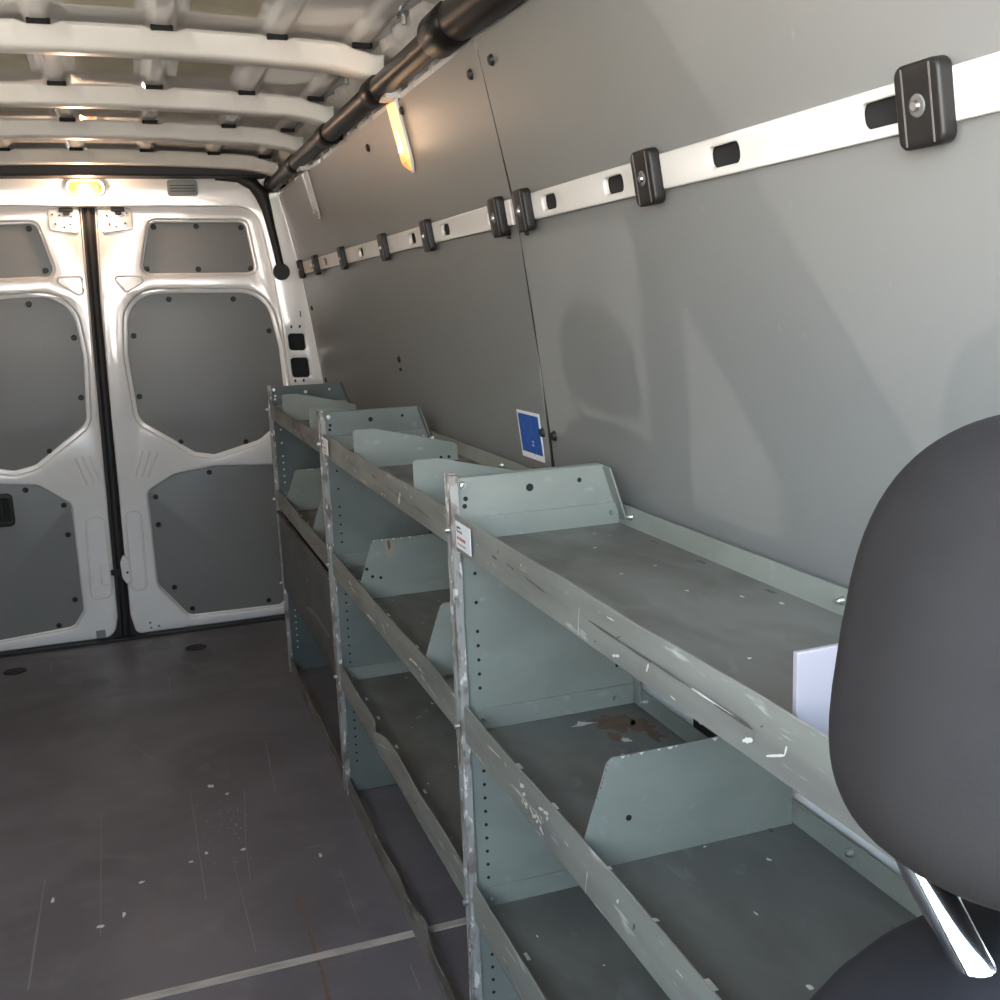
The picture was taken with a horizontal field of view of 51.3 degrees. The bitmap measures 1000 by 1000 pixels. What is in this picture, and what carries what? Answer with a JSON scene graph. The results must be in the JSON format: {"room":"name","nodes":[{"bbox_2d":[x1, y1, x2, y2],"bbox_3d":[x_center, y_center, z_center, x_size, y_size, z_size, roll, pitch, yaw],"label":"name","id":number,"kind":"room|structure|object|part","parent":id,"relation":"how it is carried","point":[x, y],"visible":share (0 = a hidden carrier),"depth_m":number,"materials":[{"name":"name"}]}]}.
{"room":"vehicle interior","nodes":[
{"label":"vehicle interior","id":0,"kind":"room"},
{"bbox_2d":[0,159,322,385],"bbox_3d":[-1.635,-0.363,4.275,1.860,2.015,0.036,-6,11,-19],"label":"door frame","id":1,"kind":"structure","parent":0,"point":[302,360],"depth_m":4.29,"materials":[{"name":"white paint"}]},
{"bbox_2d":[0,207,120,651],"bbox_3d":[-1.931,-0.310,4.210,0.799,1.875,0.058,-6,11,-19],"label":"door","id":2,"kind":"structure","parent":1,"relation":"in","point":[57,572],"depth_m":4.27,"materials":[{"name":"white paint"}]},
{"bbox_3d":[-2.028,0.043,4.246,0.012,0.088,0.014,-6,11,-19],"label":"handle lever","id":3,"kind":"part","parent":2,"relation":"part of","materials":[{"name":"black plastic"}]},
{"bbox_3d":[-2.033,0.043,4.247,0.092,0.136,0.022,-6,11,-19],"label":"handle","id":4,"kind":"part","parent":2,"relation":"part of","materials":[{"name":"black plastic"}]},
{"bbox_3d":[-2.004,-0.972,4.089,0.459,0.221,0.006,-6,11,-19],"label":"panel","id":5,"kind":"part","parent":2,"relation":"part of","materials":[{"name":"grey plastic"}]},
{"bbox_3d":[-2.018,0.260,4.302,0.520,0.670,0.006,-6,11,-19],"label":"panel","id":6,"kind":"part","parent":2,"relation":"part of","materials":[{"name":"grey plastic"}]},
{"bbox_3d":[-1.998,-0.457,4.182,0.639,0.698,0.006,-6,11,-19],"label":"panel","id":7,"kind":"part","parent":2,"relation":"part of","materials":[{"name":"grey laminate"}]},
{"bbox_3d":[-1.728,-1.104,4.127,0.113,0.097,0.012,-6,11,-19],"label":"lock plate","id":8,"kind":"part","parent":2,"relation":"part of","materials":[{"name":"white paint"}]},
{"bbox_3d":[-1.698,0.572,4.436,0.038,0.036,0.008,-6,11,-19],"label":"plate","id":9,"kind":"part","parent":2,"relation":"part of","materials":[{"name":"grey metal"}]},
{"bbox_2d":[65,179,104,196],"bbox_3d":[-1.629,-1.227,4.093,0.148,0.066,0.026,-6,11,-19],"label":"dome lamp","id":10,"kind":"object","parent":1,"relation":"attached to","point":[73,187],"visible":1,"depth_m":4.09,"materials":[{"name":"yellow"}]},
{"bbox_3d":[-1.632,-1.226,4.091,0.032,0.026,0.026,-6,11,-19],"label":"bulb","id":11,"kind":"part","parent":10,"relation":"part of","materials":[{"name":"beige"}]},
{"bbox_2d":[81,207,134,636],"bbox_3d":[-1.632,-0.291,4.335,0.104,1.790,0.055,-6,11,-19],"label":"door seal","id":12,"kind":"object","parent":1,"relation":"attached to","point":[125,626],"depth_m":4.31,"materials":[{"name":"black rubber"}]},
{"bbox_2d":[110,627,138,636],"bbox_3d":[-1.655,-0.384,4.346,1.890,2.010,0.008,-6,11,-19],"label":"trim","id":13,"kind":"structure","parent":1,"relation":"attached to","point":[115,632],"depth_m":4.51,"materials":[{"name":"grey plastic"}]},
{"bbox_2d":[0,165,266,178],"bbox_3d":[-1.648,-1.276,4.034,1.460,0.051,0.105,-6,11,-19],"label":"trim","id":14,"kind":"structure","parent":1,"relation":"attached to","point":[23,171],"depth_m":4.05,"materials":[{"name":"black rubber"}]},
{"bbox_2d":[0,615,284,657],"bbox_3d":[-1.567,0.588,4.463,1.400,0.012,0.040,-6,11,-19],"label":"trim","id":15,"kind":"structure","parent":1,"relation":"attached to","point":[278,617],"depth_m":4.46,"materials":[{"name":"black rubber"}]},
{"bbox_2d":[167,180,197,195],"bbox_3d":[-1.286,-1.263,4.217,0.118,0.064,0.016,-6,11,-19],"label":"air vent","id":16,"kind":"object","parent":1,"relation":"attached to","point":[174,187],"visible":1,"depth_m":4.21,"materials":[{"name":"grey plastic"}]},
{"bbox_2d":[95,207,288,632],"bbox_3d":[-1.290,-0.379,4.428,0.814,1.877,0.058,-6,11,-19],"label":"door","id":17,"kind":"structure","parent":1,"relation":"in","point":[193,335],"depth_m":4.43,"materials":[{"name":"white paint"}]},
{"bbox_3d":[-1.546,-1.123,4.189,0.125,0.098,0.012,-6,11,-19],"label":"lock plate","id":18,"kind":"part","parent":17,"relation":"part of","materials":[{"name":"white paint"}]},
{"bbox_3d":[-1.260,-1.050,4.343,0.459,0.221,0.006,-6,11,-19],"label":"panel","id":19,"kind":"part","parent":17,"relation":"part of","materials":[{"name":"grey plastic"}]},
{"bbox_3d":[-1.241,-0.537,4.440,0.639,0.698,0.006,-6,11,-19],"label":"panel","id":20,"kind":"part","parent":17,"relation":"part of","materials":[{"name":"grey laminate"}]},
{"bbox_3d":[-1.227,0.173,4.571,0.568,0.662,0.006,-6,11,-19],"label":"panel","id":21,"kind":"part","parent":17,"relation":"part of","materials":[{"name":"grey plastic"}]},
{"bbox_2d":[215,178,289,279],"bbox_3d":[-1.024,-1.130,4.329,0.277,0.431,0.060,-6,11,-19],"label":"trim","id":22,"kind":"structure","parent":1,"relation":"attached to","point":[281,271],"depth_m":4.33,"materials":[{"name":"black rubber"}]},
{"bbox_2d":[0,0,443,175],"bbox_3d":[-0.910,-0.949,2.026,1.682,0.120,4.680,-6,11,-19],"label":"ceiling","id":23,"kind":"structure","parent":0,"point":[209,84],"depth_m":2.76,"materials":[{"name":"paint"}]},
{"bbox_2d":[263,0,523,192],"bbox_3d":[-0.298,-0.985,2.541,0.102,0.097,3.840,-6,11,-19],"label":"pipe","id":24,"kind":"object","parent":23,"relation":"attached to","point":[450,24],"visible":0.91,"depth_m":2.16,"materials":[{"name":"black plastic"}]},
{"bbox_2d":[0,614,469,999],"bbox_3d":[-0.609,1.078,1.784,1.814,0.021,5.964,-6,11,-19],"label":"floor","id":25,"kind":"structure","parent":0,"point":[171,815],"depth_m":2.73,"materials":[{"name":"grey rubber"}]},
{"bbox_2d":[3,668,26,674],"bbox_3d":[-1.909,0.675,4.100,0.088,0.008,0.072,-6,11,-19],"label":"anchor","id":26,"kind":"object","parent":25,"relation":"on","point":[15,671],"visible":1,"depth_m":4.09,"materials":[{"name":"black metal"}]},
{"bbox_2d":[185,644,206,650],"bbox_3d":[-1.257,0.610,4.306,0.088,0.008,0.072,-6,11,-19],"label":"anchor","id":27,"kind":"object","parent":25,"relation":"on","point":[195,647],"visible":1,"depth_m":4.30,"materials":[{"name":"black metal"}]},
{"bbox_2d":[122,917,465,999],"bbox_3d":[-0.783,1.016,2.090,1.574,0.002,0.024,-6,11,-19],"label":"trim","id":28,"kind":"structure","parent":25,"relation":"attached to","point":[450,924],"depth_m":2.20,"materials":[{"name":"grey metal"}]},
{"bbox_2d":[265,382,411,790],"bbox_3d":[-0.495,0.193,3.425,0.339,1.091,1.079,-6,11,-19],"label":"shelving unit","id":29,"kind":"object","parent":25,"relation":"on","point":[293,410],"visible":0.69,"depth_m":3.61,"materials":[{"name":"paint"}]},
{"bbox_3d":[-0.816,0.120,3.870,0.016,1.090,0.015,-6,11,-19],"label":"post","id":30,"kind":"part","parent":29,"relation":"part of","materials":[{"name":"grey metal"}]},
{"bbox_3d":[-0.494,0.065,3.403,0.315,0.038,1.067,-6,11,-19],"label":"shelf","id":31,"kind":"part","parent":29,"relation":"part of","materials":[{"name":"grey metal"}]},
{"bbox_3d":[-0.660,0.107,3.915,0.319,1.082,0.030,-6,11,-19],"label":"panel","id":32,"kind":"part","parent":29,"relation":"part of","materials":[{"name":"paint"}]},
{"bbox_3d":[-0.604,0.713,3.478,0.039,0.059,1.050,-6,11,-19],"label":"rail","id":33,"kind":"part","parent":29,"relation":"part of","materials":[{"name":"grey metal"}]},
{"bbox_3d":[-0.515,-0.254,3.339,0.296,0.038,1.067,-6,11,-19],"label":"shelf","id":34,"kind":"part","parent":29,"relation":"part of","materials":[{"name":"grey metal"}]},
{"bbox_3d":[-0.461,0.295,2.882,0.016,1.090,0.015,-6,11,-19],"label":"post","id":35,"kind":"part","parent":29,"relation":"part of","materials":[{"name":"grey metal"}]},
{"bbox_3d":[-0.311,0.280,2.943,0.319,1.082,0.030,-6,11,-19],"label":"panel","id":36,"kind":"part","parent":29,"relation":"part of","materials":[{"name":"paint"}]},
{"bbox_2d":[317,406,599,999],"bbox_3d":[-0.113,0.381,2.364,0.339,1.091,1.183,-6,11,-19],"label":"shelving unit","id":37,"kind":"object","parent":25,"relation":"on","point":[385,474],"visible":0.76,"depth_m":2.52,"materials":[{"name":"paint"}]},
{"bbox_3d":[-0.451,0.300,2.857,0.016,1.090,0.015,-6,11,-19],"label":"post","id":38,"kind":"part","parent":37,"relation":"part of","materials":[{"name":"grey metal"}]},
{"bbox_3d":[-0.296,0.287,2.901,0.319,1.082,0.030,-6,11,-19],"label":"panel","id":39,"kind":"part","parent":37,"relation":"part of","materials":[{"name":"paint"}]},
{"bbox_3d":[-0.112,0.253,2.341,0.315,0.038,1.171,-6,11,-19],"label":"shelf","id":40,"kind":"part","parent":37,"relation":"part of","materials":[{"name":"grey metal"}]},
{"bbox_3d":[-0.099,0.571,2.402,0.315,0.038,1.171,-6,11,-19],"label":"shelf","id":41,"kind":"part","parent":37,"relation":"part of","materials":[{"name":"grey metal"}]},
{"bbox_3d":[-0.221,0.901,2.417,0.038,0.060,1.154,-6,11,-19],"label":"rail","id":42,"kind":"part","parent":37,"relation":"part of","materials":[{"name":"grey metal"}]},
{"bbox_3d":[-0.133,-0.066,2.277,0.296,0.038,1.171,-6,11,-19],"label":"shelf","id":43,"kind":"part","parent":37,"relation":"part of","materials":[{"name":"grey metal"}]},
{"bbox_3d":[-0.061,0.492,1.772,0.016,1.090,0.015,-6,11,-19],"label":"post","id":44,"kind":"part","parent":37,"relation":"part of","materials":[{"name":"grey metal"}]},
{"bbox_3d":[0.089,0.476,1.833,0.319,1.082,0.030,-6,11,-19],"label":"panel","id":45,"kind":"part","parent":37,"relation":"part of","materials":[{"name":"paint"}]},
{"bbox_2d":[443,464,960,999],"bbox_3d":[0.278,0.575,1.269,0.339,1.091,1.147,-6,11,-19],"label":"shelving unit","id":46,"kind":"object","parent":25,"relation":"on","point":[617,849],"visible":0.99,"depth_m":1.35,"materials":[{"name":"grey paint"}]},
{"bbox_3d":[-0.054,0.496,1.746,0.016,1.090,0.015,-6,11,-19],"label":"post","id":47,"kind":"part","parent":46,"relation":"part of","materials":[{"name":"grey metal"}]},
{"bbox_3d":[0.101,0.484,1.791,0.319,1.082,0.030,-6,11,-19],"label":"panel","id":48,"kind":"part","parent":46,"relation":"part of","materials":[{"name":"grey paint"}]},
{"bbox_3d":[0.292,0.764,1.308,0.315,0.038,1.135,-6,11,-19],"label":"shelf","id":49,"kind":"part","parent":46,"relation":"part of","materials":[{"name":"grey metal"}]},
{"bbox_3d":[0.258,0.128,1.183,0.296,0.038,1.135,-6,11,-19],"label":"shelf","id":50,"kind":"part","parent":46,"relation":"part of","materials":[{"name":"grey metal"}]},
{"bbox_3d":[0.279,0.446,1.247,0.315,0.038,1.135,-6,11,-19],"label":"shelf","id":51,"kind":"part","parent":46,"relation":"part of","materials":[{"name":"grey metal"}]},
{"bbox_2d":[792,643,837,735],"bbox_3d":[0.295,0.159,0.866,0.119,0.088,0.006,-6,11,-19],"label":"card","id":52,"kind":"object","parent":46,"relation":"on","point":[813,668],"visible":0.24,"depth_m":0.85,"materials":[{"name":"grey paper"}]},
{"bbox_2d":[809,415,999,999],"bbox_3d":[0.385,0.658,0.233,0.500,1.311,0.729,-6,11,-19],"label":"seat","id":53,"kind":"object","parent":25,"relation":"on","point":[914,733],"visible":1,"depth_m":0.36,"materials":[{"name":"grey fabric"}]},
{"bbox_3d":[0.301,0.505,0.430,0.470,0.678,0.256,-6,11,-19],"label":"backrest","id":54,"kind":"part","parent":53,"relation":"part of","materials":[{"name":"fabric"}]},
{"bbox_3d":[0.176,0.169,0.408,0.017,0.109,0.098,-7,12,-21],"label":"headrest post","id":55,"kind":"part","parent":53,"relation":"part of","materials":[{"name":"silver metal"}]},
{"bbox_2d":[278,0,902,877],"bbox_3d":[-0.085,-0.063,2.578,0.212,1.882,4.364,-6,11,-19],"label":"wall","id":56,"kind":"structure","parent":0,"point":[434,65],"depth_m":1.82,"materials":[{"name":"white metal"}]},
{"bbox_2d":[271,0,435,176],"bbox_3d":[-0.159,-0.964,2.252,0.089,0.178,4.604,-6,11,-19],"label":"trim","id":57,"kind":"structure","parent":56,"relation":"attached to","point":[391,45],"depth_m":2.47,"materials":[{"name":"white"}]},
{"bbox_2d":[279,41,511,261],"bbox_3d":[-0.443,-0.911,3.131,0.070,0.283,2.592,-6,11,-19],"label":"wall panel","id":58,"kind":"object","parent":56,"relation":"attached to","point":[363,190],"visible":0.81,"depth_m":2.47,"materials":[{"name":"grey laminate"}]},
{"bbox_2d":[297,161,320,218],"bbox_3d":[-0.669,-1.081,3.640,0.066,0.193,0.060,-6,11,-19],"label":"lamp","id":59,"kind":"object","parent":58,"relation":"attached to","point":[305,175],"visible":0.92,"depth_m":3.62,"materials":[{"name":"grey plastic"}]},
{"bbox_2d":[379,85,414,172],"bbox_3d":[-0.241,-0.871,2.452,0.066,0.193,0.060,-6,11,-19],"label":"lamp","id":60,"kind":"object","parent":58,"relation":"attached to","point":[396,119],"visible":0.95,"depth_m":2.44,"materials":[{"name":"grey plastic"}]},
{"bbox_3d":[-0.233,-0.851,2.446,0.012,0.068,0.013,-6,11,-19],"label":"bulb","id":61,"kind":"part","parent":60,"relation":"part of","materials":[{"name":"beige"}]},
{"bbox_2d":[302,199,514,272],"bbox_3d":[-0.407,-0.757,3.172,0.019,0.047,2.591,-6,11,-19],"label":"rail","id":62,"kind":"object","parent":56,"relation":"attached to","point":[476,221],"visible":0.71,"depth_m":2.58,"materials":[{"name":"silver metal"}]},
{"bbox_2d":[296,260,305,278],"bbox_3d":[-0.817,-0.947,4.272,0.029,0.076,0.058,-6,11,-19],"label":"clip","id":63,"kind":"object","parent":62,"relation":"attached to","point":[299,263],"visible":1,"depth_m":4.25,"materials":[{"name":"black plastic"}]},
{"bbox_2d":[311,255,321,274],"bbox_3d":[-0.693,-0.886,3.929,0.029,0.076,0.058,-6,11,-19],"label":"clip","id":64,"kind":"object","parent":62,"relation":"attached to","point":[314,258],"visible":1,"depth_m":3.91,"materials":[{"name":"black plastic"}]},
{"bbox_2d":[337,246,348,269],"bbox_3d":[-0.522,-0.801,3.452,0.029,0.076,0.058,-6,11,-19],"label":"clip","id":65,"kind":"object","parent":62,"relation":"attached to","point":[341,253],"visible":1,"depth_m":3.43,"materials":[{"name":"black plastic"}]},
{"bbox_2d":[376,233,390,260],"bbox_3d":[-0.324,-0.704,2.902,0.029,0.076,0.058,-6,11,-19],"label":"clip","id":66,"kind":"object","parent":62,"relation":"attached to","point":[385,254],"visible":1,"depth_m":2.88,"materials":[{"name":"black plastic"}]},
{"bbox_2d":[419,219,436,251],"bbox_3d":[-0.173,-0.630,2.482,0.029,0.076,0.058,-6,11,-19],"label":"clip","id":67,"kind":"object","parent":62,"relation":"attached to","point":[425,226],"visible":1,"depth_m":2.46,"materials":[{"name":"black plastic"}]},
{"bbox_2d":[487,196,509,237],"bbox_3d":[-0.004,-0.547,2.013,0.029,0.076,0.058,-6,11,-19],"label":"clip","id":68,"kind":"object","parent":62,"relation":"attached to","point":[498,222],"visible":1,"depth_m":1.99,"materials":[{"name":"black plastic"}]},
{"bbox_2d":[303,224,551,468],"bbox_3d":[-0.357,-0.445,3.244,0.074,0.603,2.592,-6,11,-19],"label":"wall panel","id":69,"kind":"object","parent":56,"relation":"attached to","point":[447,332],"visible":0.87,"depth_m":2.62,"materials":[{"name":"grey laminate"}]},
{"bbox_2d":[516,409,544,462],"bbox_3d":[0.064,-0.134,2.169,0.012,0.100,0.128,-6,11,-19],"label":"sticker","id":70,"kind":"object","parent":69,"relation":"attached to","point":[528,422],"visible":1,"depth_m":2.17,"materials":[{"name":"blue paper"}]},
{"bbox_2d":[477,50,554,466],"bbox_3d":[0.042,-0.389,1.998,0.139,0.890,0.008,-6,11,-19],"label":"trim","id":71,"kind":"structure","parent":56,"relation":"attached to","point":[547,419],"depth_m":2.01,"materials":[{"name":"black"}]},
{"bbox_2d":[693,718,717,737],"bbox_3d":[0.330,0.336,1.619,0.034,0.083,0.075,-6,11,-19],"label":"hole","id":72,"kind":"object","parent":56,"relation":"attached to","point":[696,724],"visible":0.09,"depth_m":1.62,"materials":[{"name":"black plastic"}]},
{"bbox_2d":[475,0,999,192],"bbox_3d":[0.209,-0.590,1.319,0.070,0.283,1.302,-6,11,-19],"label":"wall panel","id":73,"kind":"object","parent":56,"relation":"attached to","point":[575,88],"visible":0.87,"depth_m":1.32,"materials":[{"name":"grey laminate"}]},
{"bbox_2d":[510,51,999,223],"bbox_3d":[0.295,-0.412,1.219,0.019,0.047,1.601,-6,11,-19],"label":"rail","id":74,"kind":"object","parent":56,"relation":"attached to","point":[871,115],"visible":0.91,"depth_m":1.15,"materials":[{"name":"silver metal"}]},
{"bbox_2d":[511,187,535,232],"bbox_3d":[0.042,-0.524,1.884,0.029,0.076,0.058,-6,11,-19],"label":"clip","id":75,"kind":"object","parent":74,"relation":"attached to","point":[521,198],"visible":1,"depth_m":1.86,"materials":[{"name":"black plastic"}]},
{"bbox_2d":[630,147,664,206],"bbox_3d":[0.203,-0.445,1.437,0.029,0.076,0.058,-6,11,-19],"label":"clip","id":76,"kind":"object","parent":74,"relation":"attached to","point":[645,163],"visible":1,"depth_m":1.42,"materials":[{"name":"black plastic"}]},
{"bbox_2d":[894,55,956,150],"bbox_3d":[0.382,-0.356,0.938,0.029,0.076,0.058,-6,11,-19],"label":"clip","id":77,"kind":"object","parent":74,"relation":"attached to","point":[924,88],"visible":1,"depth_m":0.93,"materials":[{"name":"black plastic"}]},
{"bbox_2d":[520,111,999,588],"bbox_3d":[0.345,-0.100,1.293,0.074,0.603,1.602,-6,11,-19],"label":"wall panel","id":78,"kind":"object","parent":56,"relation":"attached to","point":[753,358],"visible":0.7,"depth_m":1.27,"materials":[{"name":"grey laminate"}]}
]}

